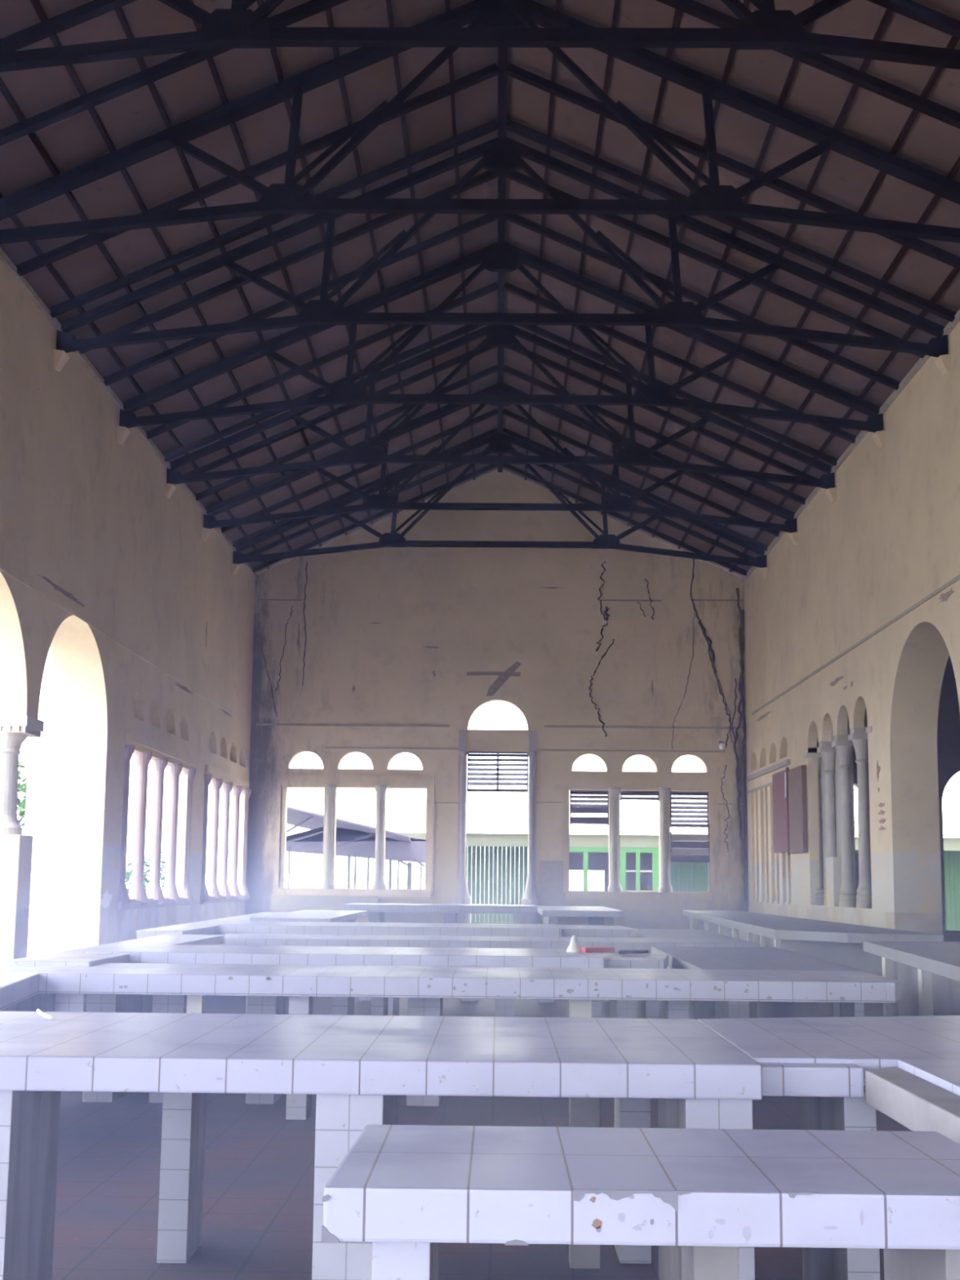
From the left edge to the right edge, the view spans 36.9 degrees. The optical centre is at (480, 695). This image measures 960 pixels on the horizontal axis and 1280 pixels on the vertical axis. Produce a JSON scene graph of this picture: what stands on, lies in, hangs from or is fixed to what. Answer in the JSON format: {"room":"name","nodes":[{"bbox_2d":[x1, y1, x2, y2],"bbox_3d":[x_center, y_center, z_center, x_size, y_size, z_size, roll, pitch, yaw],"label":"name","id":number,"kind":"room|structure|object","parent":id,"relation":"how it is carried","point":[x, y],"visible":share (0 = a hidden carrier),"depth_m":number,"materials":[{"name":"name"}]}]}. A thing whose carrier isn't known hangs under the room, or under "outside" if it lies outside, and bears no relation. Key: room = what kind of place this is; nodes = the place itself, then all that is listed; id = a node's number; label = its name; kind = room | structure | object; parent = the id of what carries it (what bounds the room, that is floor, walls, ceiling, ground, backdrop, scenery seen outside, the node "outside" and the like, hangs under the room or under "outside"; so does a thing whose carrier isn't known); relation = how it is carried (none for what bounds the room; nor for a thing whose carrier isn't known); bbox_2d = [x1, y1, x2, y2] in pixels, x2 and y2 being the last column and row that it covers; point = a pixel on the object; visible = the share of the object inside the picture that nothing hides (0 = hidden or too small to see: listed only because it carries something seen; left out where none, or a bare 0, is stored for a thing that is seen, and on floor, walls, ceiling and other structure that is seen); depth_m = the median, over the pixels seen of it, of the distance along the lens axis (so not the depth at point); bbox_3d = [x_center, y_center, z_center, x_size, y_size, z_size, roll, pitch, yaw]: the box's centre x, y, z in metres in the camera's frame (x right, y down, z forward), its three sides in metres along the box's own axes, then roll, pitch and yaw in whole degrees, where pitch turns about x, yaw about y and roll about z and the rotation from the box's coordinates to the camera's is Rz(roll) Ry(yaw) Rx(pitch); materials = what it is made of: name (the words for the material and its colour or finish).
{"room":"market hall","nodes":[
{"label":"market hall","id":0,"kind":"room"},
{"bbox_2d":[0,260,255,953],"bbox_3d":[-4.689,-0.823,10.707,0.660,7.170,32.910,0,-7,1],"label":"wall","id":1,"kind":"structure","parent":0,"point":[91,517],"depth_m":16.96,"materials":[{"name":"paint"}]},
{"bbox_2d":[0,0,137,52],"bbox_3d":[-2.150,-5.387,10.685,4.569,2.129,0.090,0,-7,1],"label":"rafter","id":2,"kind":"object","parent":1,"relation":"attached to","point":[93,9],"visible":1,"depth_m":10.61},
{"bbox_2d":[0,564,240,719],"bbox_3d":[-4.425,-1.086,14.061,0.034,0.040,23.500,0,-7,1],"label":"trim","id":3,"kind":"structure","parent":1,"relation":"attached to","point":[4,569],"depth_m":16.59,"materials":[{"name":"paint"}]},
{"bbox_2d":[0,247,257,579],"bbox_3d":[-4.410,-4.316,11.005,0.050,0.060,32.610,0,-7,1],"label":"trim","id":4,"kind":"structure","parent":1,"relation":"attached to","point":[4,259],"depth_m":16.30,"materials":[{"name":"paint"}]},
{"bbox_2d":[116,744,195,910],"bbox_3d":[-4.409,1.858,19.576,0.330,2.020,3.976,0,-7,1],"label":"window","id":5,"kind":"structure","parent":1,"relation":"in","point":[137,891],"depth_m":19.46,"materials":[{"name":"paint"}]},
{"bbox_2d":[0,0,348,146],"bbox_3d":[-2.138,-5.257,11.688,4.569,2.129,0.090,0,-7,1],"label":"rafter","id":6,"kind":"object","parent":1,"relation":"attached to","point":[312,7],"visible":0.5,"depth_m":11.63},
{"bbox_2d":[199,773,251,903],"bbox_3d":[-4.350,2.487,24.425,0.330,2.020,3.976,0,-7,1],"label":"window","id":7,"kind":"structure","parent":1,"relation":"in","point":[212,889],"depth_m":24.33,"materials":[{"name":"paint"}]},
{"bbox_2d":[0,14,479,220],"bbox_3d":[-2.126,-5.127,12.691,4.569,2.129,0.090,0,-7,1],"label":"rafter","id":8,"kind":"object","parent":1,"relation":"attached to","point":[470,20],"visible":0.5,"depth_m":12.68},
{"bbox_2d":[14,62,498,275],"bbox_3d":[-2.114,-4.997,13.693,4.569,2.129,0.090,0,-7,1],"label":"rafter","id":9,"kind":"object","parent":1,"relation":"attached to","point":[266,166],"visible":0.86,"depth_m":13.66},
{"bbox_2d":[48,118,498,317],"bbox_3d":[-2.102,-4.867,14.696,4.569,2.129,0.090,0,-7,1],"label":"rafter","id":10,"kind":"object","parent":1,"relation":"attached to","point":[490,126],"visible":0.86,"depth_m":14.67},
{"bbox_2d":[79,170,498,354],"bbox_3d":[-2.090,-4.737,15.698,4.569,2.129,0.090,0,-7,1],"label":"rafter","id":11,"kind":"object","parent":1,"relation":"attached to","point":[484,177],"visible":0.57,"depth_m":15.66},
{"bbox_2d":[102,213,498,386],"bbox_3d":[-2.077,-4.607,16.701,4.569,2.129,0.090,0,-7,1],"label":"rafter","id":12,"kind":"object","parent":1,"relation":"attached to","point":[193,344],"visible":0.64,"depth_m":16.67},
{"bbox_2d":[128,258,484,412],"bbox_3d":[-2.065,-4.477,17.703,4.569,2.129,0.090,0,-7,1],"label":"rafter","id":13,"kind":"object","parent":1,"relation":"attached to","point":[481,261],"visible":0.43,"depth_m":17.69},
{"bbox_2d":[145,281,498,439],"bbox_3d":[-2.053,-4.347,18.706,4.569,2.129,0.090,0,-7,1],"label":"rafter","id":14,"kind":"object","parent":1,"relation":"attached to","point":[494,286],"visible":0.86,"depth_m":18.67,"materials":[{"name":"black metal"}]},
{"bbox_2d":[163,324,484,462],"bbox_3d":[-2.041,-4.217,19.708,4.569,2.129,0.090,0,-7,1],"label":"rafter","id":15,"kind":"object","parent":1,"relation":"attached to","point":[467,328],"visible":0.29,"depth_m":19.66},
{"bbox_2d":[182,344,496,475],"bbox_3d":[-2.029,-4.087,20.711,4.569,2.129,0.090,0,-7,1],"label":"rafter","id":16,"kind":"object","parent":1,"relation":"attached to","point":[459,359],"visible":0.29,"depth_m":20.67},
{"bbox_2d":[194,364,497,500],"bbox_3d":[-2.017,-3.957,21.713,4.569,2.129,0.090,0,-7,1],"label":"rafter","id":17,"kind":"object","parent":1,"relation":"attached to","point":[493,369],"visible":0.86,"depth_m":21.68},
{"bbox_2d":[220,408,497,533],"bbox_3d":[-1.992,-3.696,23.718,4.569,2.129,0.090,0,-7,1],"label":"rafter","id":18,"kind":"object","parent":1,"relation":"attached to","point":[495,411],"visible":0.86,"depth_m":23.68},
{"bbox_2d":[231,427,497,546],"bbox_3d":[-1.980,-3.566,24.721,4.569,2.129,0.090,0,-7,1],"label":"rafter","id":19,"kind":"object","parent":1,"relation":"attached to","point":[494,431],"visible":0.86,"depth_m":24.68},
{"bbox_2d":[244,450,492,556],"bbox_3d":[-1.968,-3.436,25.723,4.569,2.129,0.090,0,-7,1],"label":"rafter","id":20,"kind":"object","parent":1,"relation":"attached to","point":[450,468],"visible":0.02,"depth_m":25.66,"materials":[{"name":"metal"}]},
{"bbox_2d":[252,463,497,572],"bbox_3d":[-1.956,-3.306,26.726,4.569,2.129,0.090,0,-7,1],"label":"rafter","id":21,"kind":"object","parent":1,"relation":"attached to","point":[491,466],"visible":0.71,"depth_m":26.69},
{"bbox_2d":[0,0,959,244],"bbox_3d":[0.191,-5.017,12.523,9.180,2.374,0.118,0,-7,1],"label":"roof truss","id":22,"kind":"object","parent":1,"relation":"on","point":[290,197],"visible":0.98,"depth_m":12.44,"materials":[{"name":"paint"}]},
{"bbox_2d":[0,0,959,72],"bbox_3d":[0.161,-5.340,10.038,9.180,2.374,0.118,0,-7,1],"label":"roof truss","id":23,"kind":"object","parent":1,"relation":"on","point":[767,28],"visible":1,"depth_m":9.91,"materials":[{"name":"paint"}]},
{"bbox_2d":[232,433,766,568],"bbox_3d":[0.342,-3.405,24.950,9.180,2.374,0.118,0,-7,1],"label":"roof truss","id":24,"kind":"object","parent":1,"relation":"on","point":[498,443],"visible":0.95,"depth_m":24.84,"materials":[{"name":"paint"}]},
{"bbox_2d":[203,382,796,533],"bbox_3d":[0.312,-3.727,22.465,9.180,2.374,0.118,0,-7,1],"label":"roof truss","id":25,"kind":"object","parent":1,"relation":"on","point":[380,501],"visible":0.93,"depth_m":22.35,"materials":[{"name":"paint"}]},
{"bbox_2d":[166,324,834,488],"bbox_3d":[0.281,-4.050,19.979,9.180,2.374,0.118,0,-7,1],"label":"roof truss","id":26,"kind":"object","parent":1,"relation":"on","point":[497,335],"visible":0.9,"depth_m":19.88,"materials":[{"name":"paint"}]},
{"bbox_2d":[119,242,883,432],"bbox_3d":[0.251,-4.372,17.494,9.180,2.374,0.118,0,-7,1],"label":"roof truss","id":27,"kind":"object","parent":1,"relation":"on","point":[498,257],"visible":0.91,"depth_m":17.40,"materials":[{"name":"paint"}]},
{"bbox_2d":[497,47,507,472],"bbox_3d":[0.252,-5.684,16.673,0.090,0.105,21.610,0,-7,1],"label":"ridge beam","id":28,"kind":"structure","parent":27,"relation":"on","point":[502,51],"depth_m":16.23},
{"bbox_2d":[56,137,948,357],"bbox_3d":[0.221,-4.694,15.009,9.180,2.374,0.118,0,-7,1],"label":"roof truss","id":29,"kind":"object","parent":1,"relation":"on","point":[499,155],"visible":0.98,"depth_m":14.92,"materials":[{"name":"paint"}]},
{"bbox_2d":[0,0,959,577],"bbox_3d":[0.174,-5.225,11.068,11.200,2.608,33.810,0,-7,1],"label":"ceiling","id":30,"kind":"structure","parent":0,"point":[874,119],"depth_m":14.54,"materials":[{"name":"brown wood"}]},
{"bbox_2d":[0,192,270,568],"bbox_3d":[-4.105,-3.699,17.224,0.040,0.047,20.110,0,-7,1],"label":"batten","id":31,"kind":"object","parent":30,"relation":"attached to","point":[15,219],"visible":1,"depth_m":16.05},
{"bbox_2d":[0,76,295,558],"bbox_3d":[-3.620,-3.912,17.246,0.040,0.047,20.110,0,-7,1],"label":"batten","id":32,"kind":"object","parent":30,"relation":"attached to","point":[4,90],"visible":0.67,"depth_m":13.97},
{"bbox_2d":[29,0,321,546],"bbox_3d":[-3.135,-4.126,17.268,0.040,0.047,20.110,0,-7,1],"label":"batten","id":33,"kind":"object","parent":30,"relation":"attached to","point":[36,4],"visible":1,"depth_m":13.33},
{"bbox_2d":[114,7,347,535],"bbox_3d":[-2.650,-4.340,17.290,0.040,0.047,20.110,0,-7,1],"label":"batten","id":34,"kind":"object","parent":30,"relation":"attached to","point":[121,15],"visible":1,"depth_m":13.50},
{"bbox_2d":[186,0,373,524],"bbox_3d":[-2.165,-4.554,17.312,0.040,0.047,20.110,0,-7,1],"label":"batten","id":35,"kind":"object","parent":30,"relation":"attached to","point":[211,61],"visible":0.56,"depth_m":14.19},
{"bbox_2d":[324,8,424,502],"bbox_3d":[-1.194,-4.982,17.356,0.040,0.047,20.110,0,-7,1],"label":"batten","id":36,"kind":"object","parent":30,"relation":"attached to","point":[328,12],"visible":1,"depth_m":14.62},
{"bbox_2d":[386,0,449,491],"bbox_3d":[-0.709,-5.196,17.378,0.040,0.047,20.110,0,-7,1],"label":"batten","id":37,"kind":"object","parent":30,"relation":"attached to","point":[388,3],"visible":0.56,"depth_m":15.07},
{"bbox_2d":[549,0,620,491],"bbox_3d":[1.222,-5.179,17.352,0.040,0.047,20.110,0,-7,1],"label":"batten","id":38,"kind":"object","parent":30,"relation":"attached to","point":[615,12],"visible":0.56,"depth_m":15.01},
{"bbox_2d":[575,8,680,502],"bbox_3d":[1.703,-4.957,17.318,0.040,0.047,20.110,0,-7,1],"label":"batten","id":39,"kind":"object","parent":30,"relation":"attached to","point":[677,15],"visible":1,"depth_m":14.55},
{"bbox_2d":[626,0,822,526],"bbox_3d":[2.665,-4.513,17.248,0.040,0.047,20.110,0,-7,1],"label":"batten","id":40,"kind":"object","parent":30,"relation":"attached to","point":[808,27],"visible":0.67,"depth_m":14.08,"materials":[{"name":"metal"}]},
{"bbox_2d":[652,8,893,537],"bbox_3d":[3.145,-4.292,17.214,0.040,0.047,20.110,0,-7,1],"label":"batten","id":41,"kind":"object","parent":30,"relation":"attached to","point":[887,15],"visible":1,"depth_m":13.41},
{"bbox_2d":[677,35,959,549],"bbox_3d":[3.626,-4.069,17.179,0.040,0.047,20.110,0,-7,1],"label":"batten","id":42,"kind":"object","parent":30,"relation":"attached to","point":[953,41],"visible":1,"depth_m":13.49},
{"bbox_2d":[703,155,959,560],"bbox_3d":[4.107,-3.848,17.145,0.040,0.047,20.110,0,-7,1],"label":"batten","id":43,"kind":"object","parent":30,"relation":"attached to","point":[956,167],"visible":0.67,"depth_m":15.30,"materials":[{"name":"metal"}]},
{"bbox_2d":[728,267,959,572],"bbox_3d":[4.588,-3.626,17.110,0.040,0.047,20.110,0,-7,1],"label":"batten","id":44,"kind":"object","parent":30,"relation":"attached to","point":[953,273],"visible":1,"depth_m":16.45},
{"bbox_2d":[52,995,912,1279],"bbox_3d":[0.093,2.737,9.985,10.400,0.060,33.110,0,-7,1],"label":"floor","id":45,"kind":"structure","parent":0,"point":[259,1182],"depth_m":6.64,"materials":[{"name":"grey concrete"}]},
{"bbox_2d":[0,715,44,966],"bbox_3d":[-4.720,1.696,14.071,0.610,2.960,0.530,0,-7,1],"label":"column","id":46,"kind":"structure","parent":45,"relation":"on","point":[15,848],"depth_m":14.00,"materials":[{"name":"paint"}]},
{"bbox_2d":[0,966,66,1011],"bbox_3d":[-2.806,1.970,7.785,0.949,0.838,2.680,0,-7,1],"label":"countertop","id":47,"kind":"structure","parent":45,"relation":"on","point":[19,985],"depth_m":8.35,"materials":[{"name":"white tile"}]},
{"bbox_2d":[4,933,224,1013],"bbox_3d":[-2.784,2.443,11.546,0.600,0.868,4.740,0,-7,1],"label":"countertop","id":48,"kind":"structure","parent":45,"relation":"on","point":[63,1002],"depth_m":9.89,"materials":[{"name":"white tile"}]},
{"bbox_2d":[136,911,284,999],"bbox_3d":[-3.372,3.485,19.607,0.630,0.862,9.300,0,-7,1],"label":"countertop","id":49,"kind":"structure","parent":45,"relation":"on","point":[209,926],"depth_m":16.50,"materials":[{"name":"tile"}]},
{"bbox_2d":[249,910,367,922],"bbox_3d":[-2.442,3.687,21.283,1.050,0.910,5.300,0,-7,1],"label":"countertop","id":50,"kind":"structure","parent":45,"relation":"on","point":[335,916],"depth_m":20.17,"materials":[{"name":"tile"}]},
{"bbox_2d":[84,944,668,1018],"bbox_3d":[-0.669,2.362,10.805,4.309,0.880,1.220,0,-7,1],"label":"countertop","id":51,"kind":"structure","parent":45,"relation":"on","point":[138,953],"depth_m":10.28,"materials":[{"name":"white tile"}]},
{"bbox_2d":[218,920,638,1003],"bbox_3d":[-0.591,3.256,17.661,4.940,0.870,1.650,0,-7,1],"label":"countertop","id":52,"kind":"structure","parent":45,"relation":"on","point":[245,926],"depth_m":16.92,"materials":[{"name":"tile"}]},
{"bbox_2d":[38,962,901,1119],"bbox_3d":[-0.041,2.153,8.988,5.130,0.840,1.121,0,-7,1],"label":"table","id":53,"kind":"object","parent":45,"relation":"on","point":[109,987],"depth_m":8.51,"materials":[{"name":"white tile"}]},
{"bbox_2d":[0,1011,959,1279],"bbox_3d":[-0.361,1.643,5.191,5.800,0.868,1.889,0,-7,1],"label":"table","id":54,"kind":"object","parent":45,"relation":"on","point":[702,1073],"depth_m":4.51,"materials":[{"name":"white tile"}]},
{"bbox_2d":[344,902,624,953],"bbox_3d":[-0.070,3.994,23.812,4.530,1.000,4.350,0,-7,1],"label":"countertop","id":55,"kind":"structure","parent":45,"relation":"on","point":[597,915],"depth_m":24.64,"materials":[{"name":"tile"}]},
{"bbox_2d":[216,933,759,1018],"bbox_3d":[0.018,2.893,14.650,5.430,0.830,1.200,0,-7,1],"label":"countertop","id":56,"kind":"structure","parent":45,"relation":"on","point":[504,1007],"depth_m":14.14,"materials":[{"name":"tile"}]},
{"bbox_2d":[321,1124,959,1279],"bbox_3d":[0.397,1.404,3.076,1.401,0.815,0.730,0,-7,1],"label":"tiled bench","id":57,"kind":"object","parent":45,"relation":"on","point":[406,1190],"depth_m":2.83,"materials":[{"name":"white tile"}]},
{"bbox_2d":[631,928,735,1014],"bbox_3d":[2.319,3.196,16.804,1.040,0.828,3.196,0,-7,1],"label":"countertop","id":58,"kind":"structure","parent":45,"relation":"on","point":[642,933],"depth_m":16.41,"materials":[{"name":"grey tile"}]},
{"bbox_2d":[651,946,866,1019],"bbox_3d":[2.085,2.472,11.278,1.175,0.838,3.546,0,-7,1],"label":"countertop","id":59,"kind":"structure","parent":45,"relation":"on","point":[679,957],"depth_m":10.94,"materials":[{"name":"grey tile"}]},
{"bbox_2d":[682,910,943,1017],"bbox_3d":[3.857,3.561,19.913,1.420,0.935,12.098,0,-7,1],"label":"countertop","id":60,"kind":"structure","parent":45,"relation":"on","point":[838,943],"depth_m":15.12,"materials":[{"name":"grey tile"}]},
{"bbox_2d":[863,940,959,1016],"bbox_3d":[3.570,2.261,9.773,1.649,0.900,6.850,0,-7,1],"label":"countertop","id":61,"kind":"structure","parent":45,"relation":"on","point":[929,971],"depth_m":11.19,"materials":[{"name":"grey tile"}]},
{"bbox_2d":[865,1058,959,1144],"bbox_3d":[1.833,1.410,3.223,1.363,0.868,2.398,0,-7,1],"label":"countertop","id":62,"kind":"structure","parent":45,"relation":"on","point":[920,1095],"depth_m":4.02,"materials":[{"name":"white tile"}]},
{"bbox_2d":[244,468,748,937],"bbox_3d":[0.337,0.273,26.893,9.200,9.260,0.206,0,-7,1],"label":"wall","id":63,"kind":"structure","parent":0,"point":[395,635],"depth_m":26.89,"materials":[{"name":"paint"}]},
{"bbox_2d":[270,894,378,911],"bbox_3d":[-2.827,3.791,26.276,1.950,0.280,0.240,0,-7,1],"label":"trim","id":64,"kind":"structure","parent":63,"relation":"attached to","point":[278,902],"depth_m":26.16,"materials":[{"name":"tile"}]},
{"bbox_2d":[275,774,435,897],"bbox_3d":[-2.298,2.591,26.547,2.900,2.240,0.260,0,-7,1],"label":"window","id":65,"kind":"structure","parent":63,"relation":"in","point":[330,782],"depth_m":26.51,"materials":[{"name":"paint"}]},
{"bbox_2d":[452,729,540,924],"bbox_3d":[0.313,2.429,26.496,1.600,3.600,0.340,0,-7,1],"label":"door frame","id":66,"kind":"structure","parent":63,"relation":"in","point":[461,896],"depth_m":26.45,"materials":[{"name":"grey paint"}]},
{"bbox_2d":[466,751,528,791],"bbox_3d":[0.329,1.418,26.707,1.130,0.740,0.080,0,-7,1],"label":"shutter","id":67,"kind":"object","parent":66,"relation":"attached to","point":[497,754],"visible":1,"depth_m":26.69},
{"bbox_2d":[256,723,742,728],"bbox_3d":[0.372,0.573,26.757,9.080,0.050,0.038,0,-7,1],"label":"trim","id":68,"kind":"structure","parent":63,"relation":"attached to","point":[257,724],"depth_m":26.75,"materials":[{"name":"paint"}]},
{"bbox_2d":[538,860,565,906],"bbox_3d":[1.322,3.477,26.328,0.480,0.900,0.120,0,-7,1],"label":"trim","id":69,"kind":"structure","parent":63,"relation":"attached to","point":[551,894],"depth_m":26.30,"materials":[{"name":"paint"}]},
{"bbox_2d":[560,777,719,901],"bbox_3d":[2.932,2.635,26.478,2.880,2.240,0.260,0,-7,1],"label":"window","id":70,"kind":"structure","parent":63,"relation":"in","point":[614,784],"depth_m":26.44,"materials":[{"name":"paint"}]},
{"bbox_2d":[569,790,608,825],"bbox_3d":[2.018,2.077,26.602,0.720,0.640,0.080,0,-7,1],"label":"shutter","id":71,"kind":"object","parent":70,"relation":"attached to","point":[574,808],"visible":1,"depth_m":26.57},
{"bbox_2d":[669,791,708,827],"bbox_3d":[3.862,2.102,26.576,0.710,0.660,0.080,0,-7,1],"label":"shutter","id":72,"kind":"object","parent":70,"relation":"attached to","point":[673,793],"visible":1,"depth_m":26.56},
{"bbox_2d":[670,823,710,892],"bbox_3d":[3.858,2.984,26.456,0.720,1.240,0.070,0,-7,1],"label":"shutter","id":73,"kind":"object","parent":70,"relation":"attached to","point":[678,847],"visible":1,"depth_m":26.46,"materials":[{"name":"wood"}]},
{"bbox_2d":[731,587,747,901],"bbox_3d":[4.793,0.872,26.634,0.261,5.820,0.072,0,-7,1],"label":"wall","id":74,"kind":"structure","parent":63,"relation":"attached to","point":[740,686],"depth_m":26.61,"materials":[{"name":"paint"}]},
{"bbox_2d":[743,321,959,934],"bbox_3d":[4.950,-0.742,10.580,0.660,7.170,32.910,0,-7,1],"label":"wall","id":75,"kind":"structure","parent":0,"point":[868,548],"depth_m":17.34,"materials":[{"name":"paint"}]},
{"bbox_2d":[502,463,747,576],"bbox_3d":[2.683,-3.267,26.665,4.569,2.129,0.090,0,-7,1],"label":"rafter","id":76,"kind":"object","parent":75,"relation":"attached to","point":[509,467],"visible":0.71,"depth_m":26.63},
{"bbox_2d":[507,451,755,559],"bbox_3d":[2.671,-3.397,25.662,4.569,2.129,0.090,0,-7,1],"label":"rafter","id":77,"kind":"object","parent":75,"relation":"attached to","point":[553,470],"visible":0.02,"depth_m":25.58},
{"bbox_2d":[502,427,768,551],"bbox_3d":[2.659,-3.527,24.660,4.569,2.129,0.090,0,-7,1],"label":"rafter","id":78,"kind":"object","parent":75,"relation":"attached to","point":[505,431],"visible":0.86,"depth_m":24.62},
{"bbox_2d":[502,408,779,537],"bbox_3d":[2.647,-3.657,23.657,4.569,2.129,0.090,0,-7,1],"label":"rafter","id":79,"kind":"object","parent":75,"relation":"attached to","point":[506,412],"visible":0.86,"depth_m":23.62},
{"bbox_2d":[502,364,806,504],"bbox_3d":[2.623,-3.918,21.652,4.569,2.129,0.090,0,-7,1],"label":"rafter","id":80,"kind":"object","parent":75,"relation":"attached to","point":[507,369],"visible":0.86,"depth_m":21.62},
{"bbox_2d":[505,344,818,479],"bbox_3d":[2.611,-4.048,20.650,4.569,2.129,0.090,0,-7,1],"label":"rafter","id":81,"kind":"object","parent":75,"relation":"attached to","point":[541,359],"visible":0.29,"depth_m":20.60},
{"bbox_2d":[505,312,837,466],"bbox_3d":[2.599,-4.178,19.647,4.569,2.129,0.090,0,-7,1],"label":"rafter","id":82,"kind":"object","parent":75,"relation":"attached to","point":[738,419],"visible":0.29,"depth_m":19.59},
{"bbox_2d":[503,282,857,443],"bbox_3d":[2.586,-4.308,18.645,4.569,2.129,0.090,0,-7,1],"label":"rafter","id":83,"kind":"object","parent":75,"relation":"attached to","point":[508,286],"visible":0.86,"depth_m":18.61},
{"bbox_2d":[517,258,874,416],"bbox_3d":[2.574,-4.438,17.642,4.569,2.129,0.090,0,-7,1],"label":"rafter","id":84,"kind":"object","parent":75,"relation":"attached to","point":[521,261],"visible":0.43,"depth_m":17.62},
{"bbox_2d":[504,213,900,390],"bbox_3d":[2.562,-4.568,16.640,4.569,2.129,0.090,0,-7,1],"label":"rafter","id":85,"kind":"object","parent":75,"relation":"attached to","point":[526,223],"visible":0.64,"depth_m":16.61,"materials":[{"name":"black metal"}]},
{"bbox_2d":[505,170,924,358],"bbox_3d":[2.550,-4.698,15.637,4.569,2.129,0.090,0,-7,1],"label":"rafter","id":86,"kind":"object","parent":75,"relation":"attached to","point":[517,176],"visible":0.64,"depth_m":15.60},
{"bbox_2d":[505,119,956,322],"bbox_3d":[2.538,-4.828,14.634,4.569,2.129,0.090,0,-7,1],"label":"rafter","id":87,"kind":"object","parent":75,"relation":"attached to","point":[512,126],"visible":0.92,"depth_m":14.59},
{"bbox_2d":[506,63,959,269],"bbox_3d":[2.526,-4.958,13.632,4.569,2.129,0.090,0,-7,1],"label":"rafter","id":88,"kind":"object","parent":75,"relation":"attached to","point":[933,251],"visible":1,"depth_m":13.62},
{"bbox_2d":[526,14,959,204],"bbox_3d":[2.514,-5.088,12.629,4.569,2.129,0.090,0,-7,1],"label":"rafter","id":89,"kind":"object","parent":75,"relation":"attached to","point":[538,22],"visible":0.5,"depth_m":12.63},
{"bbox_2d":[749,785,791,904],"bbox_3d":[4.899,2.514,24.306,0.090,1.960,3.370,0,-7,1],"label":"window","id":90,"kind":"structure","parent":75,"relation":"in","point":[785,874],"depth_m":24.55,"materials":[{"name":"paint"}]},
{"bbox_2d":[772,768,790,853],"bbox_3d":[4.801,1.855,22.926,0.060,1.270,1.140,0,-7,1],"label":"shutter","id":91,"kind":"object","parent":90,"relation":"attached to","point":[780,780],"depth_m":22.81,"materials":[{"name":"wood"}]},
{"bbox_2d":[772,764,807,855],"bbox_3d":[4.804,1.804,22.408,0.102,1.360,2.180,0,-7,1],"label":"wooden shutter","id":92,"kind":"object","parent":90,"relation":"attached to","point":[788,786],"visible":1,"depth_m":22.17,"materials":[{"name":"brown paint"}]},
{"bbox_2d":[655,0,959,128],"bbox_3d":[2.501,-5.218,11.627,4.569,2.129,0.090,0,-7,1],"label":"rafter","id":93,"kind":"object","parent":75,"relation":"attached to","point":[705,13],"visible":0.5,"depth_m":11.57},
{"bbox_2d":[803,718,871,908],"bbox_3d":[4.969,1.539,20.432,0.285,3.100,5.763,0,-7,1],"label":"columns","id":94,"kind":"structure","parent":75,"relation":"in","point":[833,758],"depth_m":19.54,"materials":[{"name":"grey paint"}]},
{"bbox_2d":[741,309,959,582],"bbox_3d":[4.739,-4.239,10.885,0.050,0.060,32.610,0,-7,1],"label":"trim","id":95,"kind":"structure","parent":75,"relation":"attached to","point":[950,326],"depth_m":18.09,"materials":[{"name":"paint"}]},
{"bbox_2d":[751,573,959,715],"bbox_3d":[4.782,-1.201,14.166,0.038,0.040,23.900,0,-7,1],"label":"trim","id":96,"kind":"structure","parent":75,"relation":"attached to","point":[957,578],"depth_m":17.72,"materials":[{"name":"paint"}]},
{"bbox_2d":[866,0,959,39],"bbox_3d":[2.489,-5.348,10.624,4.569,2.129,0.090,0,-7,1],"label":"rafter","id":97,"kind":"object","parent":75,"relation":"attached to","point":[910,9],"visible":1,"depth_m":10.54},
{"bbox_2d":[853,655,959,942],"bbox_3d":[8.848,1.591,26.597,6.950,6.740,0.350,0,-7,1],"label":"wall","id":98,"kind":"structure","parent":0,"point":[948,716],"depth_m":26.57,"materials":[{"name":"paint"}]},
{"bbox_3d":[0.148,3.506,14.670,120.000,0.220,150.000,0,-7,1],"label":"ground","id":99,"kind":"structure","parent":0,"visible":0},
{"bbox_2d":[24,647,61,956],"bbox_3d":[-5.201,1.331,17.367,0.495,4.680,0.940,0,-7,1],"label":"archway","id":100,"kind":"object","parent":99,"relation":"on","point":[44,751],"visible":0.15,"depth_m":17.03,"materials":[{"name":"paint"}]},
{"bbox_2d":[285,806,426,888],"bbox_3d":[-3.290,4.286,35.082,4.400,3.413,3.800,0,-7,1],"label":"shed","id":101,"kind":"object","parent":99,"relation":"on","point":[353,839],"visible":0.56,"depth_m":34.44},
{"bbox_2d":[399,771,959,929],"bbox_3d":[6.871,4.315,39.620,19.200,4.665,4.670,0,-7,1],"label":"building","id":102,"kind":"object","parent":99,"relation":"on","point":[486,811],"visible":0.2,"depth_m":38.26,"materials":[{"name":"concrete"}]},
{"bbox_3d":[-2.174,-5.647,8.680,4.569,2.129,0.090,0,-7,1],"label":"rafter","id":103,"kind":"object","parent":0,"visible":0},
{"bbox_2d":[444,0,475,479],"bbox_3d":[-0.224,-5.410,17.399,0.040,0.047,20.110,0,-7,1],"label":"batten","id":104,"kind":"object","parent":103,"relation":"on","point":[447,6],"visible":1,"depth_m":15.67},
{"bbox_3d":[2.465,-5.609,8.619,4.569,2.129,0.090,0,-7,1],"label":"rafter","id":105,"kind":"object","parent":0,"visible":0},
{"bbox_2d":[524,0,560,479],"bbox_3d":[0.742,-5.401,17.387,0.040,0.047,20.110,0,-7,1],"label":"batten","id":106,"kind":"object","parent":105,"relation":"on","point":[557,2],"visible":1,"depth_m":15.63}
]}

